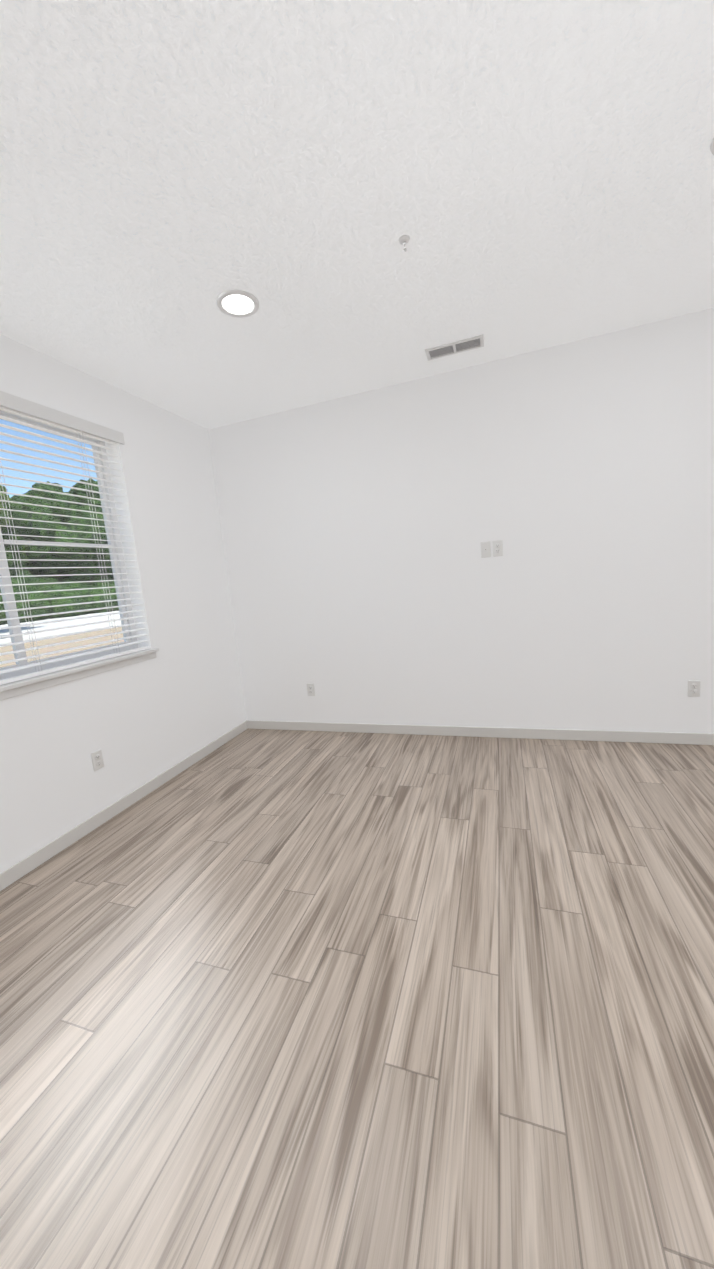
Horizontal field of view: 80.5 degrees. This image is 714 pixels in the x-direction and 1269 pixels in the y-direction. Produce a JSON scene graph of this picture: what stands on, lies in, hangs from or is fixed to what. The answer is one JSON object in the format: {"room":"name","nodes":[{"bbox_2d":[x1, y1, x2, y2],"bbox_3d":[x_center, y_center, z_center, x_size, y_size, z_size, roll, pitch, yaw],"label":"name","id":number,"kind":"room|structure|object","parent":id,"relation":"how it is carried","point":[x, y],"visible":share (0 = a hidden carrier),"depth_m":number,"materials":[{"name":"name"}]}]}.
{"room":"empty living room","nodes":[
{"label":"empty living room","id":0,"kind":"room"},
{"bbox_2d":[0,334,245,872],"bbox_3d":[-2.376,0.109,0.652,0.200,2.740,7.380,-3,8,19],"label":"wall","id":1,"kind":"structure","parent":0,"point":[179,698],"depth_m":2.94,"materials":[{"name":"white paint"}]},
{"bbox_2d":[0,410,151,679],"bbox_3d":[-1.855,-0.496,2.223,0.184,1.468,1.519,-3,8,19],"label":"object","id":2,"kind":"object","parent":1,"relation":"in","point":[117,554],"depth_m":2.81,"materials":[{"name":"white plastic"}]},
{"bbox_2d":[0,391,148,684],"bbox_3d":[-1.786,-0.502,2.199,0.076,1.462,1.580,-3,8,19],"label":"window blind","id":3,"kind":"object","parent":2,"relation":"attached to","point":[19,406],"visible":0.98,"depth_m":2.43,"materials":[{"name":"white plastic"}]},
{"bbox_2d":[0,648,158,700],"bbox_3d":[-1.734,0.258,2.318,0.147,0.067,1.575,-3,8,19],"label":"window sill","id":4,"kind":"structure","parent":1,"relation":"attached to","point":[23,686],"depth_m":2.42,"materials":[{"name":"white paint"}]},
{"bbox_2d":[91,749,103,771],"bbox_3d":[-1.577,0.765,2.567,0.010,0.115,0.070,-3,8,19],"label":"electrical outlet","id":5,"kind":"object","parent":1,"relation":"attached to","point":[97,759],"visible":1,"depth_m":2.56,"materials":[{"name":"white plastic"}]},
{"bbox_2d":[0,720,247,890],"bbox_3d":[-2.156,1.417,0.799,0.012,0.080,6.980,-3,8,19],"label":"baseboard","id":6,"kind":"structure","parent":1,"relation":"attached to","point":[23,867],"depth_m":2.58,"materials":[{"name":"white paint"}]},
{"bbox_2d":[0,729,713,1268],"bbox_3d":[1.097,1.362,-0.306,7.280,0.100,7.380,-3,8,19],"label":"floor","id":7,"kind":"structure","parent":0,"point":[294,999],"depth_m":1.31,"materials":[{"name":"brown wood"}]},
{"bbox_2d":[0,0,713,428],"bbox_3d":[0.839,-1.450,-0.694,7.280,0.120,7.380,-3,8,19],"label":"ceiling","id":8,"kind":"structure","parent":0,"point":[526,176],"depth_m":1.52,"materials":[{"name":"white paint"}]},
{"bbox_2d":[216,290,258,317],"bbox_3d":[-0.591,-1.639,2.096,0.210,0.008,0.210,-3,8,19],"label":"recessed light","id":9,"kind":"object","parent":8,"relation":"in","point":[238,303],"visible":1,"depth_m":2.09,"materials":[{"name":"white"}]},
{"bbox_2d":[399,235,409,251],"bbox_3d":[0.202,-1.653,1.789,0.049,0.040,0.049,-3,8,19],"label":"sprinkler","id":10,"kind":"object","parent":8,"relation":"attached to","point":[404,240],"visible":1,"depth_m":1.78,"materials":[{"name":"white metal"}]},
{"bbox_2d":[425,334,483,360],"bbox_3d":[0.625,-1.834,2.701,0.360,0.008,0.145,-3,8,19],"label":"ceiling vent","id":11,"kind":"object","parent":8,"relation":"in","point":[457,347],"visible":1,"depth_m":2.70,"materials":[{"name":"white metal"}]},
{"bbox_2d":[710,137,713,154],"bbox_3d":[1.336,-1.724,1.433,0.210,0.008,0.210,-3,8,19],"label":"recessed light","id":12,"kind":"object","parent":8,"relation":"in","point":[712,147],"visible":1,"depth_m":1.49,"materials":[{"name":"white"}]},
{"bbox_2d":[208,308,713,733],"bbox_3d":[2.194,-0.611,2.828,7.080,2.740,0.200,-3,8,19],"label":"wall","id":13,"kind":"structure","parent":0,"point":[367,583],"depth_m":3.12,"materials":[{"name":"white paint"}]},
{"bbox_2d":[307,683,314,695],"bbox_3d":[-0.414,0.495,3.780,0.070,0.115,0.010,-3,8,19],"label":"electrical outlet","id":14,"kind":"object","parent":13,"relation":"attached to","point":[310,689],"visible":1,"depth_m":3.78,"materials":[{"name":"white plastic"}]},
{"bbox_2d":[247,720,713,744],"bbox_3d":[2.192,0.722,2.941,6.868,0.080,0.012,-3,8,19],"label":"baseboard","id":15,"kind":"structure","parent":13,"relation":"attached to","point":[640,737],"depth_m":3.30,"materials":[{"name":"white paint"}]},
{"bbox_2d":[480,541,490,557],"bbox_3d":[0.954,-0.629,3.126,0.070,0.115,0.016,-3,8,19],"label":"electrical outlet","id":16,"kind":"object","parent":13,"relation":"attached to","point":[485,549],"visible":1,"depth_m":3.13,"materials":[{"name":"white plastic"}]},
{"bbox_2d":[492,540,502,556],"bbox_3d":[1.036,-0.633,3.101,0.070,0.115,0.010,-3,8,19],"label":"electrical outlet","id":17,"kind":"object","parent":13,"relation":"attached to","point":[497,547],"visible":1,"depth_m":3.10,"materials":[{"name":"white plastic"}]},
{"bbox_2d":[688,680,700,696],"bbox_3d":[2.280,0.366,2.851,0.070,0.115,0.010,-3,8,19],"label":"electrical outlet","id":18,"kind":"object","parent":13,"relation":"attached to","point":[693,688],"visible":1,"depth_m":2.85,"materials":[{"name":"white plastic"}]},
{"label":"outside","id":19,"kind":"structure","parent":0,"visible":0},
{"bbox_2d":[0,610,123,667],"bbox_3d":[-175.955,-1.079,135.746,415.510,0.001,650.000,-3,8,19],"label":"ground","id":20,"kind":"structure","parent":19,"point":[52,641],"depth_m":19.86,"materials":[{"name":"beige concrete"}]},
{"bbox_2d":[0,498,10,526],"bbox_3d":[-19.763,-4.969,17.858,7.370,11.548,7.003,-3,8,19],"label":"tree","id":21,"kind":"object","parent":20,"relation":"on","point":[2,521],"depth_m":19.76,"materials":[{"name":"green plant"}]},
{"bbox_2d":[0,496,32,579],"bbox_3d":[-24.716,-5.831,24.447,8.885,12.373,8.914,-3,8,19],"label":"tree","id":22,"kind":"object","parent":20,"relation":"on","point":[21,515],"depth_m":25.52,"materials":[{"name":"green plant"}]},
{"bbox_2d":[0,485,33,574],"bbox_3d":[-44.614,-10.099,51.245,11.768,17.126,13.723,-3,8,19],"label":"tree","id":23,"kind":"object","parent":20,"relation":"on","point":[25,547],"depth_m":50.53,"materials":[{"name":"green plant"}]},
{"bbox_2d":[0,570,118,624],"bbox_3d":[-26.784,-9.301,77.533,14.084,7.158,85.220,-3,8,19],"label":"hedge","id":24,"kind":"object","parent":20,"relation":"on","point":[55,594],"depth_m":46.63,"materials":[{"name":"green plant"}]},
{"bbox_2d":[11,481,109,582],"bbox_3d":[-39.937,-11.526,56.650,13.777,17.565,15.998,-3,8,19],"label":"tree","id":25,"kind":"object","parent":20,"relation":"on","point":[76,550],"depth_m":53.53,"materials":[{"name":"green plant"}]},
{"bbox_2d":[69,478,112,575],"bbox_3d":[-37.830,-13.076,61.942,14.531,18.838,13.819,-3,8,19],"label":"tree","id":26,"kind":"object","parent":20,"relation":"on","point":[84,500],"depth_m":58.27,"materials":[{"name":"green plant"}]}
]}

